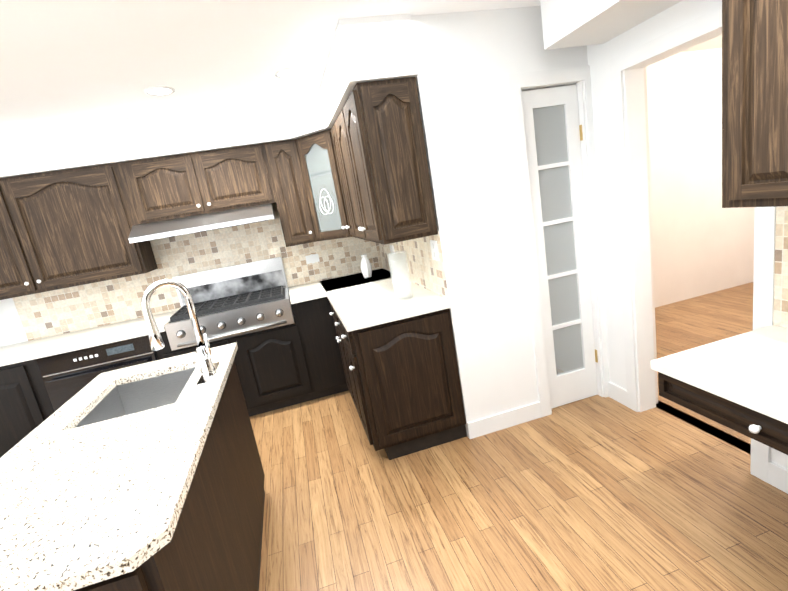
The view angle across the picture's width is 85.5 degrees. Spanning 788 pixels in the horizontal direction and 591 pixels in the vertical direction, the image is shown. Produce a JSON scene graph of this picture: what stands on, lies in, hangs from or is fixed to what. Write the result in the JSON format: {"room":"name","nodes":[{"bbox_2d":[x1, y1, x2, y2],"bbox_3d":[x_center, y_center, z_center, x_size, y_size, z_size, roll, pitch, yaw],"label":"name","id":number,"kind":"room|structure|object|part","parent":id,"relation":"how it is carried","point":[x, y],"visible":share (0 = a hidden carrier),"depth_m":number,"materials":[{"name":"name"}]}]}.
{"room":"kitchen","nodes":[
{"label":"kitchen","id":0,"kind":"room"},
{"bbox_2d":[0,272,361,346],"bbox_3d":[-2.760,0.005,3.585,5.670,2.440,0.120,-12,13,-12],"label":"wall","id":1,"kind":"structure","parent":0,"point":[12,331],"depth_m":3.47,"materials":[{"name":"paint"}]},
{"bbox_2d":[0,177,47,299],"bbox_3d":[-3.095,-0.377,3.178,0.820,0.840,0.340,-12,13,-12],"label":"upper cabinet","id":2,"kind":"object","parent":1,"relation":"attached to","point":[20,274],"depth_m":3.11,"materials":[{"name":"brown wood"}]},
{"bbox_2d":[8,163,157,290],"bbox_3d":[-2.441,-0.521,3.323,0.810,0.840,0.340,-12,13,-12],"label":"upper cabinet","id":3,"kind":"object","parent":1,"relation":"attached to","point":[62,229],"depth_m":3.18,"materials":[{"name":"brown wood"}]},
{"bbox_2d":[116,144,275,226],"bbox_3d":[-1.566,-0.902,3.485,1.090,0.465,0.340,-12,13,-12],"label":"upper cabinet","id":4,"kind":"object","parent":1,"relation":"attached to","point":[164,188],"depth_m":3.32,"materials":[{"name":"brown wood"}]},
{"bbox_2d":[128,203,274,242],"bbox_3d":[-1.511,-0.595,3.463,1.045,0.130,0.508,-12,13,-12],"label":"range hood","id":5,"kind":"object","parent":4,"relation":"attached to","point":[194,224],"visible":1,"depth_m":3.28,"materials":[{"name":"metal"}]},
{"bbox_2d":[13,204,382,340],"bbox_3d":[-1.629,-0.346,3.751,3.048,0.829,0.006,-12,13,-12],"label":"wall tile","id":6,"kind":"structure","parent":1,"relation":"attached to","point":[69,309],"depth_m":3.71,"materials":[{"name":"tile"}]},
{"bbox_2d":[305,254,319,263],"bbox_3d":[-0.759,-0.342,3.972,0.120,0.084,0.007,-12,13,-12],"label":"electrical outlet","id":7,"kind":"object","parent":6,"relation":"attached to","point":[312,258],"visible":1,"depth_m":3.97,"materials":[{"name":"white plastic"}]},
{"bbox_2d":[260,140,307,246],"bbox_3d":[-0.862,-0.866,3.652,0.309,0.840,0.384,-12,13,-12],"label":"upper cabinet","id":8,"kind":"object","parent":1,"relation":"attached to","point":[276,156],"depth_m":3.50,"materials":[{"name":"brown wood"}]},
{"bbox_2d":[288,128,351,242],"bbox_3d":[-0.483,-0.927,3.633,0.650,0.840,0.590,-12,13,-12],"label":"upper cabinet","id":9,"kind":"object","parent":1,"relation":"attached to","point":[314,164],"depth_m":3.46,"materials":[{"name":"brown wood"}]},
{"bbox_2d":[0,14,418,177],"bbox_3d":[-2.713,-0.871,2.458,5.450,0.287,1.755,-12,13,-12],"label":"soffit","id":10,"kind":"structure","parent":0,"point":[370,48],"depth_m":3.08,"materials":[{"name":"paint"}]},
{"bbox_2d":[0,0,721,131],"bbox_3d":[-0.160,-1.161,0.938,10.200,0.080,6.230,-12,13,-12],"label":"ceiling","id":11,"kind":"structure","parent":0,"point":[65,62],"depth_m":2.16,"materials":[{"name":"paint"}]},
{"bbox_2d":[145,86,174,94],"bbox_3d":[-1.459,-1.276,2.659,0.170,0.008,0.170,-12,13,-12],"label":"recessed light","id":12,"kind":"object","parent":11,"relation":"in","point":[161,90],"visible":0.96,"depth_m":2.65,"materials":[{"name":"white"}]},
{"bbox_2d":[274,68,300,77],"bbox_3d":[-0.680,-1.425,2.732,0.170,0.008,0.170,-12,13,-12],"label":"recessed light","id":13,"kind":"object","parent":11,"relation":"in","point":[286,72],"visible":0.94,"depth_m":2.72,"materials":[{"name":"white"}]},
{"bbox_2d":[411,14,483,437],"bbox_3d":[0.118,-0.424,3.292,0.120,2.440,1.730,-12,13,-12],"label":"wall","id":14,"kind":"structure","parent":0,"point":[433,123],"depth_m":2.42,"materials":[{"name":"paint"}]},
{"bbox_2d":[331,77,437,244],"bbox_3d":[-0.133,-0.809,2.835,0.371,0.840,1.145,-12,13,-12],"label":"upper cabinet","id":15,"kind":"object","parent":14,"relation":"attached to","point":[377,134],"visible":1,"depth_m":2.32,"materials":[{"name":"brown wood"}]},
{"bbox_2d":[378,230,448,298],"bbox_3d":[0.073,-0.319,3.297,0.006,0.409,1.716,-12,13,-12],"label":"wall tile","id":16,"kind":"structure","parent":14,"relation":"attached to","point":[426,271],"depth_m":2.87,"materials":[{"name":"tile"}]},
{"bbox_2d":[390,245,394,253],"bbox_3d":[-0.016,-0.385,3.594,0.007,0.084,0.120,-12,13,-12],"label":"electrical outlet","id":17,"kind":"object","parent":16,"relation":"attached to","point":[391,248],"visible":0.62,"depth_m":3.58,"materials":[{"name":"white plastic"}]},
{"bbox_2d":[430,240,439,260],"bbox_3d":[0.242,-0.270,2.550,0.007,0.120,0.110,-12,13,-12],"label":"electrical outlet","id":18,"kind":"object","parent":16,"relation":"attached to","point":[434,250],"visible":1,"depth_m":2.54,"materials":[{"name":"white plastic"}]},
{"bbox_2d":[431,6,587,416],"bbox_3d":[0.878,-0.411,2.649,1.050,2.440,0.120,-12,13,-12],"label":"wall","id":19,"kind":"structure","parent":0,"point":[481,55],"depth_m":2.45,"materials":[{"name":"paint"}]},
{"bbox_2d":[467,401,541,438],"bbox_3d":[0.717,0.804,2.752,0.515,0.110,0.014,-12,13,-12],"label":"baseboard","id":20,"kind":"structure","parent":19,"relation":"attached to","point":[493,423],"depth_m":2.74,"materials":[{"name":"paint"}]},
{"bbox_2d":[506,65,608,416],"bbox_3d":[1.055,-0.281,2.711,0.570,2.105,0.135,-12,13,-12],"label":"door frame","id":21,"kind":"structure","parent":19,"relation":"attached to","point":[517,82],"depth_m":2.60,"materials":[{"name":"paint"}]},
{"bbox_2d":[521,84,597,408],"bbox_3d":[1.063,-0.243,2.714,0.394,2.017,0.055,-12,13,-12],"label":"door leaf","id":22,"kind":"structure","parent":19,"relation":"in","point":[574,385],"depth_m":2.70,"materials":[{"name":"paint"}]},
{"bbox_2d":[250,282,787,590],"bbox_3d":[0.255,1.255,1.476,10.200,0.060,6.230,-12,13,-12],"label":"floor","id":23,"kind":"structure","parent":0,"point":[596,493],"depth_m":2.11,"materials":[{"name":"brown wood"}]},
{"bbox_2d":[0,359,53,457],"bbox_3d":[-2.889,0.896,3.320,0.736,0.880,0.616,-12,13,-12],"label":"base cabinet","id":24,"kind":"object","parent":23,"relation":"on","point":[25,403],"depth_m":3.04,"materials":[{"name":"brown wood"}]},
{"bbox_2d":[0,310,177,366],"bbox_3d":[-2.553,0.363,3.307,1.597,0.040,0.626,-12,13,-12],"label":"countertop","id":25,"kind":"structure","parent":24,"relation":"on","point":[96,336],"depth_m":3.20,"materials":[{"name":"white stone"}]},
{"bbox_2d":[164,257,293,349],"bbox_3d":[-1.349,0.033,3.536,0.922,0.490,0.663,-12,13,-12],"label":"range","id":26,"kind":"object","parent":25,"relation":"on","point":[239,299],"visible":0.92,"depth_m":3.42,"materials":[{"name":"metal"}]},
{"bbox_2d":[36,335,157,411],"bbox_3d":[-2.181,0.667,3.406,0.740,0.700,0.635,-12,13,-12],"label":"wall oven","id":27,"kind":"object","parent":24,"relation":"in","point":[67,376],"visible":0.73,"depth_m":3.09,"materials":[{"name":"metal"}]},
{"bbox_2d":[73,429,256,590],"bbox_3d":[-0.840,0.994,1.289,0.640,0.886,0.763,-12,13,-12],"label":"base cabinet","id":28,"kind":"object","parent":23,"relation":"on","point":[214,543],"depth_m":1.27,"materials":[{"name":"brown wood"}]},
{"bbox_2d":[0,342,237,590],"bbox_3d":[-0.994,0.575,1.586,0.690,0.224,1.567,-12,13,-12],"label":"countertop","id":29,"kind":"structure","parent":28,"relation":"on","point":[97,474],"depth_m":1.22,"materials":[{"name":"stone"}]},
{"bbox_2d":[141,279,219,385],"bbox_3d":[-0.931,0.146,1.868,0.215,0.460,0.260,-12,13,-12],"label":"faucet","id":30,"kind":"object","parent":29,"relation":"on","point":[209,367],"visible":1,"depth_m":1.83,"materials":[{"name":"silver metal"}]},
{"bbox_2d":[160,337,251,416],"bbox_3d":[-1.526,0.675,3.637,0.505,0.720,0.616,-12,13,-12],"label":"base cabinet","id":31,"kind":"object","parent":23,"relation":"on","point":[166,352],"depth_m":3.31,"materials":[{"name":"brown wood"}]},
{"bbox_2d":[210,361,264,590],"bbox_3d":[-1.022,0.870,1.984,0.640,0.886,0.875,-12,13,-12],"label":"base cabinet","id":32,"kind":"object","parent":23,"relation":"on","point":[237,449],"depth_m":1.95,"materials":[{"name":"brown wood"}]},
{"bbox_2d":[232,321,315,415],"bbox_3d":[-1.044,0.568,3.745,0.505,0.720,0.616,-12,13,-12],"label":"base cabinet","id":33,"kind":"object","parent":23,"relation":"on","point":[298,360],"depth_m":3.45,"materials":[{"name":"brown wood"}]},
{"bbox_2d":[291,297,348,398],"bbox_3d":[-0.697,0.411,3.808,0.361,0.880,0.616,-12,13,-12],"label":"base cabinet","id":34,"kind":"object","parent":23,"relation":"on","point":[318,334],"depth_m":3.53,"materials":[{"name":"brown wood"}]},
{"bbox_2d":[289,281,323,303],"bbox_3d":[-0.760,-0.033,3.704,0.287,0.040,0.630,-12,13,-12],"label":"countertop","id":35,"kind":"structure","parent":34,"relation":"on","point":[310,291],"depth_m":3.54,"materials":[{"name":"white stone"}]},
{"bbox_2d":[330,303,466,459],"bbox_3d":[-0.045,0.461,3.082,0.647,0.880,1.141,-12,13,-12],"label":"base cabinet","id":36,"kind":"object","parent":23,"relation":"on","point":[402,377],"visible":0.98,"depth_m":2.54,"materials":[{"name":"brown wood"}]},
{"bbox_2d":[320,268,451,331],"bbox_3d":[-0.183,-0.033,3.260,0.626,0.040,1.766,-12,13,-12],"label":"countertop","id":37,"kind":"structure","parent":36,"relation":"on","point":[358,301],"depth_m":2.78,"materials":[{"name":"white stone"}]},
{"bbox_2d":[361,254,371,277],"bbox_3d":[-0.249,-0.263,3.786,0.100,0.200,0.100,-12,13,-12],"label":"vase","id":38,"kind":"object","parent":37,"relation":"on","point":[366,268],"visible":1,"depth_m":3.75,"materials":[{"name":"white ceramic"}]},
{"bbox_2d":[387,251,412,300],"bbox_3d":[0.041,-0.126,2.711,0.120,0.300,0.120,-12,13,-12],"label":"glass vase","id":39,"kind":"object","parent":37,"relation":"on","point":[397,295],"visible":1,"depth_m":2.69,"materials":[{"name":"white"}]},
{"bbox_2d":[540,0,681,49],"bbox_3d":[0.430,-1.044,0.757,2.200,0.262,2.790,-12,13,-12],"label":"ceiling","id":40,"kind":"structure","parent":0,"point":[570,23],"depth_m":2.05,"materials":[{"name":"paint"}]},
{"bbox_2d":[644,64,659,403],"bbox_3d":[1.295,-0.601,3.181,0.049,2.440,1.470,-12,13,-12],"label":"wall","id":41,"kind":"structure","parent":0,"point":[650,117],"depth_m":4.09,"materials":[{"name":"paint"}]},
{"bbox_2d":[533,0,787,468],"bbox_3d":[1.485,-0.398,2.123,0.120,2.440,4.890,-12,13,-12],"label":"wall","id":42,"kind":"structure","parent":0,"point":[673,17],"depth_m":2.61,"materials":[{"name":"paint"}]},
{"bbox_2d":[609,6,775,482],"bbox_3d":[1.510,-0.220,2.154,0.135,2.075,0.835,-12,13,-12],"label":"door frame","id":43,"kind":"structure","parent":42,"relation":"attached to","point":[628,116],"depth_m":2.36,"materials":[{"name":"paint"}]},
{"bbox_2d":[650,325,787,454],"bbox_3d":[1.405,0.329,1.381,0.647,0.145,0.781,-12,13,-12],"label":"desk","id":44,"kind":"object","parent":42,"relation":"attached to","point":[749,370],"depth_m":1.49,"materials":[{"name":"white stone"}]},
{"bbox_3d":[1.372,0.354,1.375,0.571,0.110,0.776,-12,13,-12],"label":"mounted desk drawer","id":45,"kind":"part","parent":44,"relation":"part of","materials":[{"name":"brown wood"}]},
{"bbox_2d":[722,0,787,207],"bbox_3d":[1.361,-0.721,1.230,0.340,0.864,0.601,-12,13,-12],"label":"upper cabinet","id":46,"kind":"object","parent":42,"relation":"attached to","point":[754,103],"visible":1,"depth_m":1.37,"materials":[{"name":"brown wood"}]},
{"bbox_2d":[768,461,787,493],"bbox_3d":[1.813,0.873,1.596,0.014,0.110,0.750,-12,13,-12],"label":"baseboard","id":47,"kind":"structure","parent":42,"relation":"attached to","point":[777,476],"depth_m":1.91,"materials":[{"name":"paint"}]},
{"bbox_2d":[773,206,787,327],"bbox_3d":[1.794,0.013,0.840,0.006,0.564,1.905,-12,13,-12],"label":"wall tile","id":48,"kind":"structure","parent":42,"relation":"attached to","point":[780,313],"depth_m":1.73,"materials":[{"name":"tile"}]},
{"bbox_2d":[652,48,754,305],"bbox_3d":[2.729,-1.099,4.312,3.480,2.440,0.100,-12,13,-12],"label":"wall","id":49,"kind":"structure","parent":0,"point":[701,241],"depth_m":4.34,"materials":[{"name":"paint"}]}
]}

